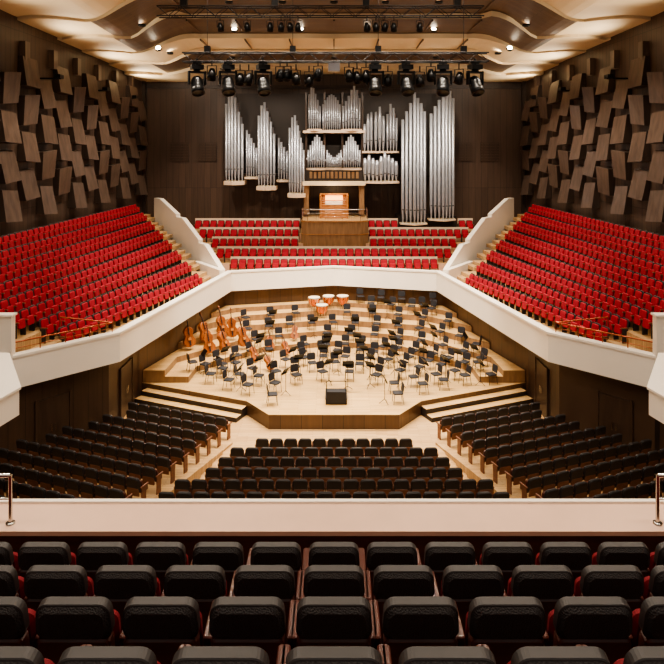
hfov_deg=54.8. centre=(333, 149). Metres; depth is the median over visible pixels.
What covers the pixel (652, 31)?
wall
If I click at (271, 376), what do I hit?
chair
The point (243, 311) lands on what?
chair
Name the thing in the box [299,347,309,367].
chair
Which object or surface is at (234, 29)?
spotlight
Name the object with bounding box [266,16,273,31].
spotlight
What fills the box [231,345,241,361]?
chair
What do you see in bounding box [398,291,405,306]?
chair
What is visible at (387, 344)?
music stand
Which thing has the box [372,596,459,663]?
seat
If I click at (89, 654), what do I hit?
seat
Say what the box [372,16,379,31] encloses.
spotlight
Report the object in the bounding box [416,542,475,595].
seat
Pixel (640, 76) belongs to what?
wall panel
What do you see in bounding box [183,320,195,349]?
double bass
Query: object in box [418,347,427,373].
music stand
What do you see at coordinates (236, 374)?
chair
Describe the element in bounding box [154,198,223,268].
parapet
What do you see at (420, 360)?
chair
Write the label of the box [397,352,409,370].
chair
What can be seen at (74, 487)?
seats
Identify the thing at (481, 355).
chair
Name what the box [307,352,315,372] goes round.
chair
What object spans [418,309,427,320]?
chair
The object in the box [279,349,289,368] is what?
chair
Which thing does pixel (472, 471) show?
steps
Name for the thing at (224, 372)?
chair
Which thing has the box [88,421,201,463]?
seats
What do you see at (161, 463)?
seats
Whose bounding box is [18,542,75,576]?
seat
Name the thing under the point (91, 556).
seat
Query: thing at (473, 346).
music stand
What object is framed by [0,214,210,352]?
steps
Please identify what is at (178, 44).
panel
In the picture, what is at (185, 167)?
wall
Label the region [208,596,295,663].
seat
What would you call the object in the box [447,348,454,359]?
chair
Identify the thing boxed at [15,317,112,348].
handrail
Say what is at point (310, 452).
seats
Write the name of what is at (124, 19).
ceiling
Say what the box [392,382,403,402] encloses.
chair
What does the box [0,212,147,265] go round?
seats
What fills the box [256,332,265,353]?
music stand
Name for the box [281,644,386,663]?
seat
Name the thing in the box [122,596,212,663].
seat
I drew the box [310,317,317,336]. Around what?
music stand
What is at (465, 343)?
chair
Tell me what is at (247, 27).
spotlight
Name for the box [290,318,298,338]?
cello
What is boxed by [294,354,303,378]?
music stand
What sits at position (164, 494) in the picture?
seats
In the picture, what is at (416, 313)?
music stand
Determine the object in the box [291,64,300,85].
spotlight
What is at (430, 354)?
chair
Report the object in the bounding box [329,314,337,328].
chair
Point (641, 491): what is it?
seats
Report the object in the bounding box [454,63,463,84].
spotlight
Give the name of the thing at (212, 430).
seats
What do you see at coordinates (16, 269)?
seats
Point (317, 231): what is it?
podium
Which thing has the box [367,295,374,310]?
chair
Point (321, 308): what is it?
kettledrum
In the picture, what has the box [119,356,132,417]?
door
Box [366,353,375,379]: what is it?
music stand
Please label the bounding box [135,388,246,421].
steps
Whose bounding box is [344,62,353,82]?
spotlight
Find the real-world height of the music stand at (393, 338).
1.271 m
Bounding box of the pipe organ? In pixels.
[224,86,455,226]
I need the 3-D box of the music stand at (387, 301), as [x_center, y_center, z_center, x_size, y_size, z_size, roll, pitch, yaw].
[3.226,9.794,39.331,0.500,1.271,0.408,0,0,31]
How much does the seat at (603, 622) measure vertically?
0.948 m
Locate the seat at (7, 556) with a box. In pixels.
[0,542,20,575]
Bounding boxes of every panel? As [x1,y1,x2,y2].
[0,41,147,221]
[0,312,16,360]
[57,11,610,51]
[82,33,585,62]
[124,63,543,81]
[520,41,663,221]
[651,312,663,360]
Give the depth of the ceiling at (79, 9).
30.49 m
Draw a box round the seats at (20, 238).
[0,204,139,250]
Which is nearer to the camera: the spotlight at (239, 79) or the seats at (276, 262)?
the spotlight at (239, 79)
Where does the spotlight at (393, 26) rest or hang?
hanging from the lighting truss at (184, 5)
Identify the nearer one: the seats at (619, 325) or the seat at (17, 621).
the seat at (17, 621)
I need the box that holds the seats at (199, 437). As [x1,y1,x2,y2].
[102,414,211,455]
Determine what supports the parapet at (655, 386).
attached to the wall at (652, 31)
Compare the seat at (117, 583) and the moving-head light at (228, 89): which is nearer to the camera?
the seat at (117, 583)
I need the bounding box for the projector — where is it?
[328,62,339,72]
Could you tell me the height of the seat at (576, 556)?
0.948 m
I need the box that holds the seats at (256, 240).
[211,236,456,247]
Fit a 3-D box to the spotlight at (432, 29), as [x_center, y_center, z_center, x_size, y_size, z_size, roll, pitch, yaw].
[6.001,-7.263,38.547,0.416,0.401,0.352,0,0,2]
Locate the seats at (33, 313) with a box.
[15,250,181,338]
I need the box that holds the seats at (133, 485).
[0,448,148,498]
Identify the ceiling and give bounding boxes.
[0,0,663,18]
[17,0,650,37]
[109,48,558,72]
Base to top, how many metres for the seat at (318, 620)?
0.948 m
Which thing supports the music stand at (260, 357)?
on the stage platform
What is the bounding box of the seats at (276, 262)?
[229,257,438,269]
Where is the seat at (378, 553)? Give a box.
[360,542,417,599]
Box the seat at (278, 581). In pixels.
[233,565,302,643]
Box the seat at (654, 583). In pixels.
[641,565,663,600]
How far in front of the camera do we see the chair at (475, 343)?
33.97 m
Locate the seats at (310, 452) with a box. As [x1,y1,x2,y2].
[229,447,438,462]
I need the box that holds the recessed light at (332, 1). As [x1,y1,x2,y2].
[330,0,337,3]
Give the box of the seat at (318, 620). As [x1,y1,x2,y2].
[291,596,376,649]
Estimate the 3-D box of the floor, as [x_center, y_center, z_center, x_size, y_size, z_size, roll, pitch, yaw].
[0.000,12.150,22.000,35.000,0.300,60.000,0,0,0]
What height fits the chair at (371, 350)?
0.902 m
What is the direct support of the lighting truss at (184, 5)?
hanging from the panel
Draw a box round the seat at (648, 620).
[629,596,663,648]
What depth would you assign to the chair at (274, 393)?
28.50 m
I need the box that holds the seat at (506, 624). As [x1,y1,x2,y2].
[455,596,545,663]
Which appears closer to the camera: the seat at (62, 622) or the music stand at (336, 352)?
the seat at (62, 622)
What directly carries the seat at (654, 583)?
on the balcony steps
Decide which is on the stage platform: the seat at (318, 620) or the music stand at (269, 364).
the music stand at (269, 364)
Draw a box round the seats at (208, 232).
[199,227,468,242]
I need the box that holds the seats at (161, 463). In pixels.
[45,433,176,483]
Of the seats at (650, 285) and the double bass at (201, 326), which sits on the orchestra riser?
the double bass at (201, 326)
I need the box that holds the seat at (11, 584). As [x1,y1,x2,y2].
[0,565,26,600]
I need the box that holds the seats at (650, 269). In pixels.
[513,220,663,280]
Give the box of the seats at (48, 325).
[39,261,192,343]
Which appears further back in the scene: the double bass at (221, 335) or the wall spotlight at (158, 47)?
the wall spotlight at (158, 47)
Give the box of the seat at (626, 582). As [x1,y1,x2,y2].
[573,565,643,610]
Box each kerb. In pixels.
[196,261,224,278]
[443,261,471,278]
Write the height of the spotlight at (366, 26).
0.593 m
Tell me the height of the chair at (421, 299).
0.902 m
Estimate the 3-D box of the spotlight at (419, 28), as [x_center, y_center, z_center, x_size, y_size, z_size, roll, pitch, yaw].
[3.361,-4.935,25.076,0.294,0.594,0.258,0,0,5]
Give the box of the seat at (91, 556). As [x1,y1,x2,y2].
[76,542,132,582]
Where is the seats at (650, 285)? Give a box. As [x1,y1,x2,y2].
[503,230,663,299]
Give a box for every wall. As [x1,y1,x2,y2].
[0,9,141,249]
[0,285,663,466]
[142,63,525,227]
[526,11,663,246]
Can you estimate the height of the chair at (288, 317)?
0.902 m
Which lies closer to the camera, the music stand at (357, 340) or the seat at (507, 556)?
the seat at (507, 556)
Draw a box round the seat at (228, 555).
[192,542,251,595]
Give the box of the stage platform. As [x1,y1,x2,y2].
[142,346,525,428]
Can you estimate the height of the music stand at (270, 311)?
1.271 m
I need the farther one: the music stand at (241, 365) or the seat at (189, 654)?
the music stand at (241, 365)
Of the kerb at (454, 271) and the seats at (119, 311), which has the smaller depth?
the seats at (119, 311)
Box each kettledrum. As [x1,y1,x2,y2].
[308,296,319,310]
[315,303,327,318]
[322,294,334,308]
[336,294,348,309]
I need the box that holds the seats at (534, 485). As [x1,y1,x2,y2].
[519,448,663,498]
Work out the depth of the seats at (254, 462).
22.73 m
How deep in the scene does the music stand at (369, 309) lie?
38.68 m
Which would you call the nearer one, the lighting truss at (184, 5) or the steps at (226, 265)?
the lighting truss at (184, 5)
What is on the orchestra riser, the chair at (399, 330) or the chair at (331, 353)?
the chair at (399, 330)
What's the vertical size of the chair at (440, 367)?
0.902 m
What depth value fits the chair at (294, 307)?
39.38 m
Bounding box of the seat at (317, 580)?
[300,565,368,599]
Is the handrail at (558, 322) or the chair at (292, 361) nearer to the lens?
the handrail at (558, 322)
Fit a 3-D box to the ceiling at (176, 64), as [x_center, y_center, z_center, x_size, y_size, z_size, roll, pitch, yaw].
[0.000,-6.275,45.225,31.800,1.170,4.750,0,0,0]
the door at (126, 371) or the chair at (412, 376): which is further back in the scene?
the chair at (412, 376)
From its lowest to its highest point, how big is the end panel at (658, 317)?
2.470 m
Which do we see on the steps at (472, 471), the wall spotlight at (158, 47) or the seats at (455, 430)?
the seats at (455, 430)
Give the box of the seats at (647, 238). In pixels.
[528,204,663,249]
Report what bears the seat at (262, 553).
on the balcony steps
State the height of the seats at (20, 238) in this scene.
0.933 m
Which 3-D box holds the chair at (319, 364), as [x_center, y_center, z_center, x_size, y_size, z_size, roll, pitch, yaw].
[-0.572,10.931,31.605,0.441,0.902,0.495,0,0,-33]
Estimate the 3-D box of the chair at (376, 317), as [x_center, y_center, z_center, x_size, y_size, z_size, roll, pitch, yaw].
[2.549,10.331,38.112,0.441,0.902,0.495,0,0,11]
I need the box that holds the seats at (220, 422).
[128,402,231,439]
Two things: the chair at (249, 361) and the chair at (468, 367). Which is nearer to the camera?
the chair at (468, 367)
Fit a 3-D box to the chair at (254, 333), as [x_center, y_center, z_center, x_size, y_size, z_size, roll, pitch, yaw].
[-4.386,10.631,35.964,0.441,0.902,0.495,0,0,-32]
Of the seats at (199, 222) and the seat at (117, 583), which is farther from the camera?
the seats at (199, 222)
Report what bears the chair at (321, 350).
on the stage platform
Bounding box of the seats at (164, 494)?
[158,491,509,498]
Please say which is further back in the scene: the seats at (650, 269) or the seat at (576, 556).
the seats at (650, 269)
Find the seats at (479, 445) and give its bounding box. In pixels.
[466,421,579,463]
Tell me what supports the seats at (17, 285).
on the steps at (29, 334)
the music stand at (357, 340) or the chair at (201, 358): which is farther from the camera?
the music stand at (357, 340)
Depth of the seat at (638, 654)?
3.09 m
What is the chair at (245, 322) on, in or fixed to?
on the orchestra riser
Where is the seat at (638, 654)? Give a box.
[581,644,663,663]
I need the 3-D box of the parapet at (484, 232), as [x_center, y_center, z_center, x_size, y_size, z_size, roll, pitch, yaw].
[10.228,6.075,44.654,0.499,4.850,10.855,0,0,38]
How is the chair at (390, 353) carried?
on the stage platform
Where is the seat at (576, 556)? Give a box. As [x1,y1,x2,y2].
[535,542,591,582]
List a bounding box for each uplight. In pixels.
[40,74,63,78]
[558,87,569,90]
[604,74,627,78]
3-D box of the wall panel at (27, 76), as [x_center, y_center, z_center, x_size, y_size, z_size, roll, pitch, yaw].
[-15.496,-1.006,34.498,0.810,8.988,30.954,0,0,2]
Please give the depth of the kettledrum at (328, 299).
40.35 m
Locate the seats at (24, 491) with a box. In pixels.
[0,478,86,498]
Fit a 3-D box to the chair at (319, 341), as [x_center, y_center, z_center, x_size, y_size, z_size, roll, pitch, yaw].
[-0.645,10.931,35.122,0.441,0.902,0.495,0,0,-24]
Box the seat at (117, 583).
[94,565,164,630]
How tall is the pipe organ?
11.846 m
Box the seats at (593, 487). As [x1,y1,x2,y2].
[535,463,663,498]
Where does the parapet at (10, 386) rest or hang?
attached to the wall at (12, 31)
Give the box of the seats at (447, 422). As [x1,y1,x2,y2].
[436,402,539,439]
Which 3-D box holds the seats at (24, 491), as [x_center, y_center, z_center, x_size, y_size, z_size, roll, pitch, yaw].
[-9.960,10.729,20.040,7.248,0.922,0.482,0,0,21]
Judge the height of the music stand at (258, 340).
1.271 m
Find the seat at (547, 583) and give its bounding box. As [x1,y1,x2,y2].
[503,565,573,630]
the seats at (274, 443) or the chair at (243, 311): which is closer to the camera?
the seats at (274, 443)
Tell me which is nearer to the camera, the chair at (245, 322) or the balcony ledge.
the balcony ledge
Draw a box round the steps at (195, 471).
[52,439,231,498]
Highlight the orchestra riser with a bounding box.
[143,299,524,382]
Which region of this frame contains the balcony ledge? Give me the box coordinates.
[0,499,663,569]
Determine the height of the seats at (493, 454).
0.922 m
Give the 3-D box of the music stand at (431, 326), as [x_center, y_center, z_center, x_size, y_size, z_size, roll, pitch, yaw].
[5.525,10.444,36.005,0.408,1.271,0.500,0,0,-41]
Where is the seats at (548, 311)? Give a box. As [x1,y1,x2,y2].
[464,273,609,341]
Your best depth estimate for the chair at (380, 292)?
40.73 m
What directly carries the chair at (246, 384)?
on the stage platform
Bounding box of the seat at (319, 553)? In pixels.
[305,542,362,568]
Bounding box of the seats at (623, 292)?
[495,239,663,312]
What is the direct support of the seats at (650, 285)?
on the steps at (630, 333)
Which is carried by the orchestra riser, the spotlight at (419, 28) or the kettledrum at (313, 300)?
the kettledrum at (313, 300)
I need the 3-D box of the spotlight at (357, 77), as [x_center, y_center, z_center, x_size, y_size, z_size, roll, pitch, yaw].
[1.026,-3.345,27.990,0.432,0.936,0.447,0,0,-27]
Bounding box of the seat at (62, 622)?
[35,596,124,663]
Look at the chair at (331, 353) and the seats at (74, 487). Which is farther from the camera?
the chair at (331, 353)
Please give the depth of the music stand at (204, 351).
32.36 m
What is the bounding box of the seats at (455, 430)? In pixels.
[445,410,541,447]
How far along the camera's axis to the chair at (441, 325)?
36.48 m
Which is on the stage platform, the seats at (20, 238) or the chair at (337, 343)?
the chair at (337, 343)
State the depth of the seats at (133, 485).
21.21 m
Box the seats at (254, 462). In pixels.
[217,457,450,472]
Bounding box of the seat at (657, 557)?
[647,542,663,575]
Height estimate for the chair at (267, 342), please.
0.902 m
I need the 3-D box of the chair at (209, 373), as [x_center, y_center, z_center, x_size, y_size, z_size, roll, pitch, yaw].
[-6.025,10.931,31.263,0.495,0.902,0.441,0,0,7]
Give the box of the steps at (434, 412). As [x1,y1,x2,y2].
[421,388,532,421]
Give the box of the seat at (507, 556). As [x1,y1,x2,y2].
[476,542,533,593]
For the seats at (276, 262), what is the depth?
43.10 m
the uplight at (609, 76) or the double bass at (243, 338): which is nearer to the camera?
the uplight at (609, 76)
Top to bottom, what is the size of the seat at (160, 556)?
0.948 m
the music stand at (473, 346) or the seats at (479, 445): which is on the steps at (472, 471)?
the seats at (479, 445)
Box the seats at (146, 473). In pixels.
[16,439,163,494]
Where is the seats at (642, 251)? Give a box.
[520,212,663,265]
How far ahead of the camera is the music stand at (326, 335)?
35.44 m
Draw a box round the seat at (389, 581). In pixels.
[365,565,435,643]
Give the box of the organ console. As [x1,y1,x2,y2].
[320,193,347,218]
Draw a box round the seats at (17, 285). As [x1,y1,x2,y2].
[0,230,164,299]
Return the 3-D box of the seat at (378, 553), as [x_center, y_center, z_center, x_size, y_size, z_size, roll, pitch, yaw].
[0.552,4.216,6.298,0.580,0.948,0.543,0,0,0]
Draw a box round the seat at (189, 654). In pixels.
[172,644,284,663]
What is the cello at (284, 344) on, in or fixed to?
on the stage platform
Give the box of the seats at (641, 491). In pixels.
[581,479,663,498]
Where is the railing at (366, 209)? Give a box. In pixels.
[302,207,367,220]
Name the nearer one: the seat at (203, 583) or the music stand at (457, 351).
the seat at (203, 583)
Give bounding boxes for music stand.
[200,348,206,374]
[220,346,229,370]
[229,352,237,378]
[236,362,245,391]
[255,337,263,361]
[255,354,264,379]
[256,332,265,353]
[266,320,274,340]
[267,359,275,386]
[269,309,276,329]
[281,367,289,394]
[289,346,297,371]
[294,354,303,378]
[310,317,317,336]
[318,344,327,366]
[322,337,331,359]
[323,333,332,355]
[324,358,333,384]
[333,350,342,373]
[342,361,352,388]
[344,327,352,348]
[351,317,358,336]
[352,332,361,356]
[355,338,363,352]
[359,345,368,370]
[365,361,374,387]
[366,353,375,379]
[368,308,375,327]
[380,374,387,403]
[382,341,390,365]
[383,299,390,319]
[387,329,395,343]
[388,335,397,357]
[390,348,398,373]
[391,319,399,323]
[413,311,421,332]
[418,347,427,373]
[421,302,429,323]
[429,324,436,346]
[441,355,449,382]
[453,348,462,372]
[469,343,478,367]
[476,358,484,385]
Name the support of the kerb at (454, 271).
on the floor
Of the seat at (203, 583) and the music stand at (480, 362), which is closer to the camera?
the seat at (203, 583)
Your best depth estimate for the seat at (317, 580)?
5.03 m
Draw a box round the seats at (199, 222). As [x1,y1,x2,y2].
[194,218,473,228]
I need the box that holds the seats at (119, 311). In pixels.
[58,273,203,341]
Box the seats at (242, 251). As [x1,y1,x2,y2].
[216,246,451,262]
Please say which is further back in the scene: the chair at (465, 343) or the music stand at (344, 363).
the chair at (465, 343)
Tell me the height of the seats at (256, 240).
1.060 m
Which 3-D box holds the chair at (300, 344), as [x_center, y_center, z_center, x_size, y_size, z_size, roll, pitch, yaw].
[-1.731,10.931,34.875,0.441,0.902,0.495,0,0,-26]
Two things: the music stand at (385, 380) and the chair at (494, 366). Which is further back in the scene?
the chair at (494, 366)
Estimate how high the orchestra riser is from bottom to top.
1.580 m
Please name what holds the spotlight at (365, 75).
hanging from the lighting truss at (207, 49)
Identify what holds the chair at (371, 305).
on the orchestra riser
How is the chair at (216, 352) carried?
on the stage platform
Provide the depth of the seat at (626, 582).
5.03 m
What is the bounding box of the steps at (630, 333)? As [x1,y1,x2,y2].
[457,214,660,352]
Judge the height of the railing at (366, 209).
0.830 m
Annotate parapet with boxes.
[0,352,20,425]
[12,265,655,386]
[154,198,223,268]
[444,198,513,268]
[647,353,663,423]
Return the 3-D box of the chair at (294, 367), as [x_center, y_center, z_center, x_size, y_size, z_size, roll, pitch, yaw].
[-1.835,10.931,31.153,0.441,0.902,0.495,0,0,-34]
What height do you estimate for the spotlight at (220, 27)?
0.601 m
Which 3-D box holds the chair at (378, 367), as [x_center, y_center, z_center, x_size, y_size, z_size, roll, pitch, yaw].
[2.082,10.931,31.156,0.441,0.902,0.495,0,0,36]
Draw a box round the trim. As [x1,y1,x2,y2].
[147,85,520,88]
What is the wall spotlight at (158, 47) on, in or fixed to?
attached to the panel at (499, 25)
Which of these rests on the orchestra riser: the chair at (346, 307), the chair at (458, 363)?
the chair at (346, 307)
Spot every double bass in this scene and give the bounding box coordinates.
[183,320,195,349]
[198,312,210,341]
[203,322,215,354]
[216,306,227,333]
[217,321,229,349]
[227,307,236,336]
[236,317,248,348]
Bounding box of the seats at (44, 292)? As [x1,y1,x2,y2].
[0,239,172,312]
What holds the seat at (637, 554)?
on the balcony steps
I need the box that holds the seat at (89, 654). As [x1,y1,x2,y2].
[58,644,185,663]
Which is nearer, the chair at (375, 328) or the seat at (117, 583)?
the seat at (117, 583)
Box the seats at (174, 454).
[62,426,189,473]
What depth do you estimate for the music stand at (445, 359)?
31.42 m
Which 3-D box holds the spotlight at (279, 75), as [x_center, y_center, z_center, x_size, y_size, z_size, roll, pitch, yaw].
[-2.372,-3.450,28.018,0.432,0.936,0.447,0,0,13]
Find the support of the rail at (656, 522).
on the balcony steps
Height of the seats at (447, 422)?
0.922 m
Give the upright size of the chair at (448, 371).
0.902 m
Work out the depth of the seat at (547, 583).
5.03 m
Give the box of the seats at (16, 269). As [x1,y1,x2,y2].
[0,220,154,283]
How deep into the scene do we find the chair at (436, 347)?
34.45 m
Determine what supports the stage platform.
on the floor
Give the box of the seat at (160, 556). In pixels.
[134,542,191,593]
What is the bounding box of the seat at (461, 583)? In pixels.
[432,565,503,643]
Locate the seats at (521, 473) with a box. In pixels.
[504,439,651,494]
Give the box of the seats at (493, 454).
[478,426,605,473]
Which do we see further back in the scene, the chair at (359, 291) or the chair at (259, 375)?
the chair at (359, 291)
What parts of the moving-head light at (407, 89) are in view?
par can light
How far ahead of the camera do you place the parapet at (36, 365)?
28.80 m
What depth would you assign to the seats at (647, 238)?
35.52 m
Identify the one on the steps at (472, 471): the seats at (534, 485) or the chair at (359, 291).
the seats at (534, 485)
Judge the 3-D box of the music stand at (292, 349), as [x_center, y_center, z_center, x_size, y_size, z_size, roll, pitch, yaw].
[-2.055,10.744,32.956,0.408,1.271,0.500,0,0,44]
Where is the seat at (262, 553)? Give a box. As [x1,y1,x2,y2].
[249,542,307,599]
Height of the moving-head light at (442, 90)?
1.674 m
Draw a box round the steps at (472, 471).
[436,439,615,498]
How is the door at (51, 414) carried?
in the wall at (95, 392)
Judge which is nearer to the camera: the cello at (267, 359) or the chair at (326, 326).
the cello at (267, 359)
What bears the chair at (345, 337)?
on the stage platform
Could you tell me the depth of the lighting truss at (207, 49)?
27.80 m
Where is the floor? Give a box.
[4,403,663,498]
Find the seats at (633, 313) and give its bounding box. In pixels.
[486,250,652,338]
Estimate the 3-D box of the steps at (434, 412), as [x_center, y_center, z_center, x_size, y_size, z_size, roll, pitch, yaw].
[6.702,11.795,29.686,5.600,0.410,0.900,0,0,-23]
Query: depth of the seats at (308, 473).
21.81 m
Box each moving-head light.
[188,58,205,96]
[219,58,236,96]
[254,58,271,96]
[366,58,383,96]
[397,58,424,96]
[434,58,451,96]
[466,58,484,96]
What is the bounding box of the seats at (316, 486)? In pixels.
[174,479,493,497]
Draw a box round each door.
[34,390,71,444]
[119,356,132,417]
[535,356,548,417]
[596,390,633,444]
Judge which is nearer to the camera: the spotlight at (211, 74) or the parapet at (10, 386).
the parapet at (10, 386)
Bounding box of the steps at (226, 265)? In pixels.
[195,228,472,270]
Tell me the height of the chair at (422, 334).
0.902 m
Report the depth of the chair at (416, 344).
35.02 m
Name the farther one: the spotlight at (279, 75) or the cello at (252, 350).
the cello at (252, 350)
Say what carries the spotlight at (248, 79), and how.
hanging from the lighting truss at (207, 49)
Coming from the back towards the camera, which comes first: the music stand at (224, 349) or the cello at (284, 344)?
the cello at (284, 344)
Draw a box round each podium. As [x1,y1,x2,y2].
[301,214,367,245]
[325,381,346,404]
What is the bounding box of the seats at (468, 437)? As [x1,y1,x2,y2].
[456,414,565,455]
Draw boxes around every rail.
[0,473,14,526]
[653,473,663,526]
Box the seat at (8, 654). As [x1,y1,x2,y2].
[0,644,86,663]
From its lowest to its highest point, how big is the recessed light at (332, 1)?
0.141 m
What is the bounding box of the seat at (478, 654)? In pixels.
[383,644,495,663]
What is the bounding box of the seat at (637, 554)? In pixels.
[592,542,649,576]
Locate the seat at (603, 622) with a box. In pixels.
[543,596,632,663]
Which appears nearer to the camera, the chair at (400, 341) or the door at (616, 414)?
the door at (616, 414)
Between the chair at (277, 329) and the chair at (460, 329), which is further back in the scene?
the chair at (277, 329)
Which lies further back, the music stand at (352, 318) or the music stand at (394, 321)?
the music stand at (352, 318)
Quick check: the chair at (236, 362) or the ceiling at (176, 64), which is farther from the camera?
the ceiling at (176, 64)
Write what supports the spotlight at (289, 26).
hanging from the lighting truss at (184, 5)
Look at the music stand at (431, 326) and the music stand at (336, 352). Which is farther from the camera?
the music stand at (431, 326)
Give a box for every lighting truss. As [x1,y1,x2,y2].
[156,0,483,17]
[182,0,488,62]
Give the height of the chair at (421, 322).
0.902 m
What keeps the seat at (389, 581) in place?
on the balcony steps
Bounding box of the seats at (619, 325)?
[475,261,628,343]
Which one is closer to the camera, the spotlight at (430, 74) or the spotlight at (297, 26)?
the spotlight at (297, 26)
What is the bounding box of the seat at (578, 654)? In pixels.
[482,644,609,663]
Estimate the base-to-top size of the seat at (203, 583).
0.948 m
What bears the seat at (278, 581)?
on the balcony steps
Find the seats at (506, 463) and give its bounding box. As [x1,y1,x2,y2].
[491,433,622,483]
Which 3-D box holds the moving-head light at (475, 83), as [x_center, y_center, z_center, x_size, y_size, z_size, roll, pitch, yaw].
[6.205,-3.163,27.902,0.788,1.674,0.792,0,0,-20]
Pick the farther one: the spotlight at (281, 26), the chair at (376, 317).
the chair at (376, 317)
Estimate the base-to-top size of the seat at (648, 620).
0.948 m
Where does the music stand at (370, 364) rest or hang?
on the stage platform
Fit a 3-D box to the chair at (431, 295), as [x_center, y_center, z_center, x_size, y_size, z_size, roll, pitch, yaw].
[6.178,9.351,39.726,0.441,0.902,0.495,0,0,-6]
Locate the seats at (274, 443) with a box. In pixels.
[255,438,412,453]
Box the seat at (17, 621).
[0,596,38,648]
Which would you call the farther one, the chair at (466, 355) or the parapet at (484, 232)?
the parapet at (484, 232)
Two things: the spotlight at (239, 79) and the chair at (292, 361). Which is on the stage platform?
the chair at (292, 361)
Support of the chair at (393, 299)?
on the orchestra riser
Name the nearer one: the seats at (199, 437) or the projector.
the seats at (199, 437)
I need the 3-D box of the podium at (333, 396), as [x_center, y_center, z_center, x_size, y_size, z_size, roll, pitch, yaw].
[0.100,10.845,29.337,0.990,1.069,1.525,0,0,0]
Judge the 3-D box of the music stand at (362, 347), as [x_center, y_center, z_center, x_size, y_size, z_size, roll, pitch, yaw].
[1.521,10.744,33.128,0.500,1.271,0.408,0,0,30]
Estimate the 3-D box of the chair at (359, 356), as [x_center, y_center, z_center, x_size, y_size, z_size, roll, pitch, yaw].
[1.308,10.931,32.748,0.441,0.902,0.495,0,0,7]
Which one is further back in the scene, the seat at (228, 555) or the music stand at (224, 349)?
the music stand at (224, 349)
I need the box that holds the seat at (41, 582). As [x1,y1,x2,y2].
[24,565,94,610]
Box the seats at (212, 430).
[126,410,222,447]
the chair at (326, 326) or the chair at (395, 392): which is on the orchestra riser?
the chair at (326, 326)
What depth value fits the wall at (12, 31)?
35.51 m
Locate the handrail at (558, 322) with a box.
[555,317,652,348]
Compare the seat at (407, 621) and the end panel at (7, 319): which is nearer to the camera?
the seat at (407, 621)
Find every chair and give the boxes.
[186,353,197,370]
[199,355,210,374]
[205,363,216,381]
[212,349,223,369]
[216,356,227,372]
[216,358,228,378]
[222,369,234,390]
[229,352,241,371]
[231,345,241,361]
[233,364,244,384]
[240,309,250,322]
[241,373,253,396]
[243,320,251,334]
[245,341,256,358]
[246,357,257,376]
[251,330,257,346]
[252,365,264,386]
[264,317,272,334]
[264,339,273,356]
[266,306,274,318]
[266,383,277,406]
[268,371,281,391]
[271,360,281,378]
[275,327,281,337]
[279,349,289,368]
[286,315,293,332]
[290,356,300,376]
[290,364,302,383]
[291,304,300,320]
[297,341,306,360]
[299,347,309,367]
[300,335,309,349]
[307,314,315,328]
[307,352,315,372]
[316,361,328,382]
[317,340,327,358]
[319,349,327,360]
[322,324,330,334]
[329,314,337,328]
[330,352,339,371]
[332,340,341,359]
[340,346,350,362]
[342,334,348,344]
[343,304,350,319]
[345,361,353,381]
[346,324,354,341]
[351,314,358,330]
[355,353,363,369]
[356,288,364,303]
[356,342,364,356]
[364,347,374,363]
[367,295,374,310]
[369,304,375,318]
[370,325,378,342]
[370,364,382,383]
[371,342,378,355]
[372,356,384,377]
[373,315,380,328]
[377,290,384,304]
[377,337,388,355]
[384,349,393,364]
[386,344,397,362]
[387,296,395,307]
[389,372,399,393]
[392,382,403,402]
[393,306,402,318]
[394,317,402,326]
[394,359,406,380]
[395,338,402,354]
[396,328,403,345]
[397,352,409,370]
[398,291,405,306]
[407,298,415,313]
[407,366,419,386]
[408,347,414,362]
[412,341,419,359]
[413,356,425,374]
[414,319,424,332]
[416,331,425,347]
[417,373,428,394]
[418,296,424,312]
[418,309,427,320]
[426,300,436,315]
[426,350,433,364]
[427,344,438,358]
[429,293,437,306]
[430,364,442,383]
[434,322,445,338]
[435,354,446,369]
[437,335,448,350]
[438,369,449,390]
[443,312,452,329]
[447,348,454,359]
[449,360,461,380]
[454,326,464,344]
[459,341,468,352]
[459,364,471,384]
[460,352,470,371]
[471,335,481,352]
[472,352,483,370]
[476,347,487,364]
[485,364,497,385]
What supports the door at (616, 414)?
in the wall at (95, 392)
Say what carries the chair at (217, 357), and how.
on the stage platform
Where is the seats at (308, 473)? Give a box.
[205,467,462,484]
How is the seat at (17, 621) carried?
on the balcony steps
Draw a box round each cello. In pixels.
[249,339,258,360]
[262,349,273,369]
[266,329,274,350]
[281,334,290,356]
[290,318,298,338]
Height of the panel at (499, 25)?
1.620 m
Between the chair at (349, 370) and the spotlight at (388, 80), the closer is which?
the spotlight at (388, 80)
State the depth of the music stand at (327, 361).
31.09 m
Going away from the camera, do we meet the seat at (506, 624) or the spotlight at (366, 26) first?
the seat at (506, 624)
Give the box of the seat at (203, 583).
[164,565,235,643]
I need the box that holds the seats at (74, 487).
[0,462,132,498]
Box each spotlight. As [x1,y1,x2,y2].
[155,45,161,50]
[207,62,216,80]
[216,16,223,31]
[231,27,237,31]
[235,64,244,85]
[243,16,250,31]
[243,64,252,85]
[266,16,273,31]
[275,62,284,81]
[277,20,284,31]
[282,62,291,81]
[286,16,293,31]
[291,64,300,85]
[294,17,301,31]
[304,66,313,86]
[313,62,322,81]
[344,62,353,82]
[352,63,361,84]
[361,62,370,82]
[363,16,370,31]
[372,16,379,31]
[381,16,388,31]
[383,66,392,86]
[390,16,397,31]
[416,16,423,31]
[426,62,435,81]
[430,27,436,31]
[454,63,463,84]
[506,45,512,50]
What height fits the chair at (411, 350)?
0.902 m
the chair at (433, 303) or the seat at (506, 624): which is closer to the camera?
the seat at (506, 624)
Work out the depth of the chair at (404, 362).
31.83 m
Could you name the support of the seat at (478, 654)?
on the balcony steps

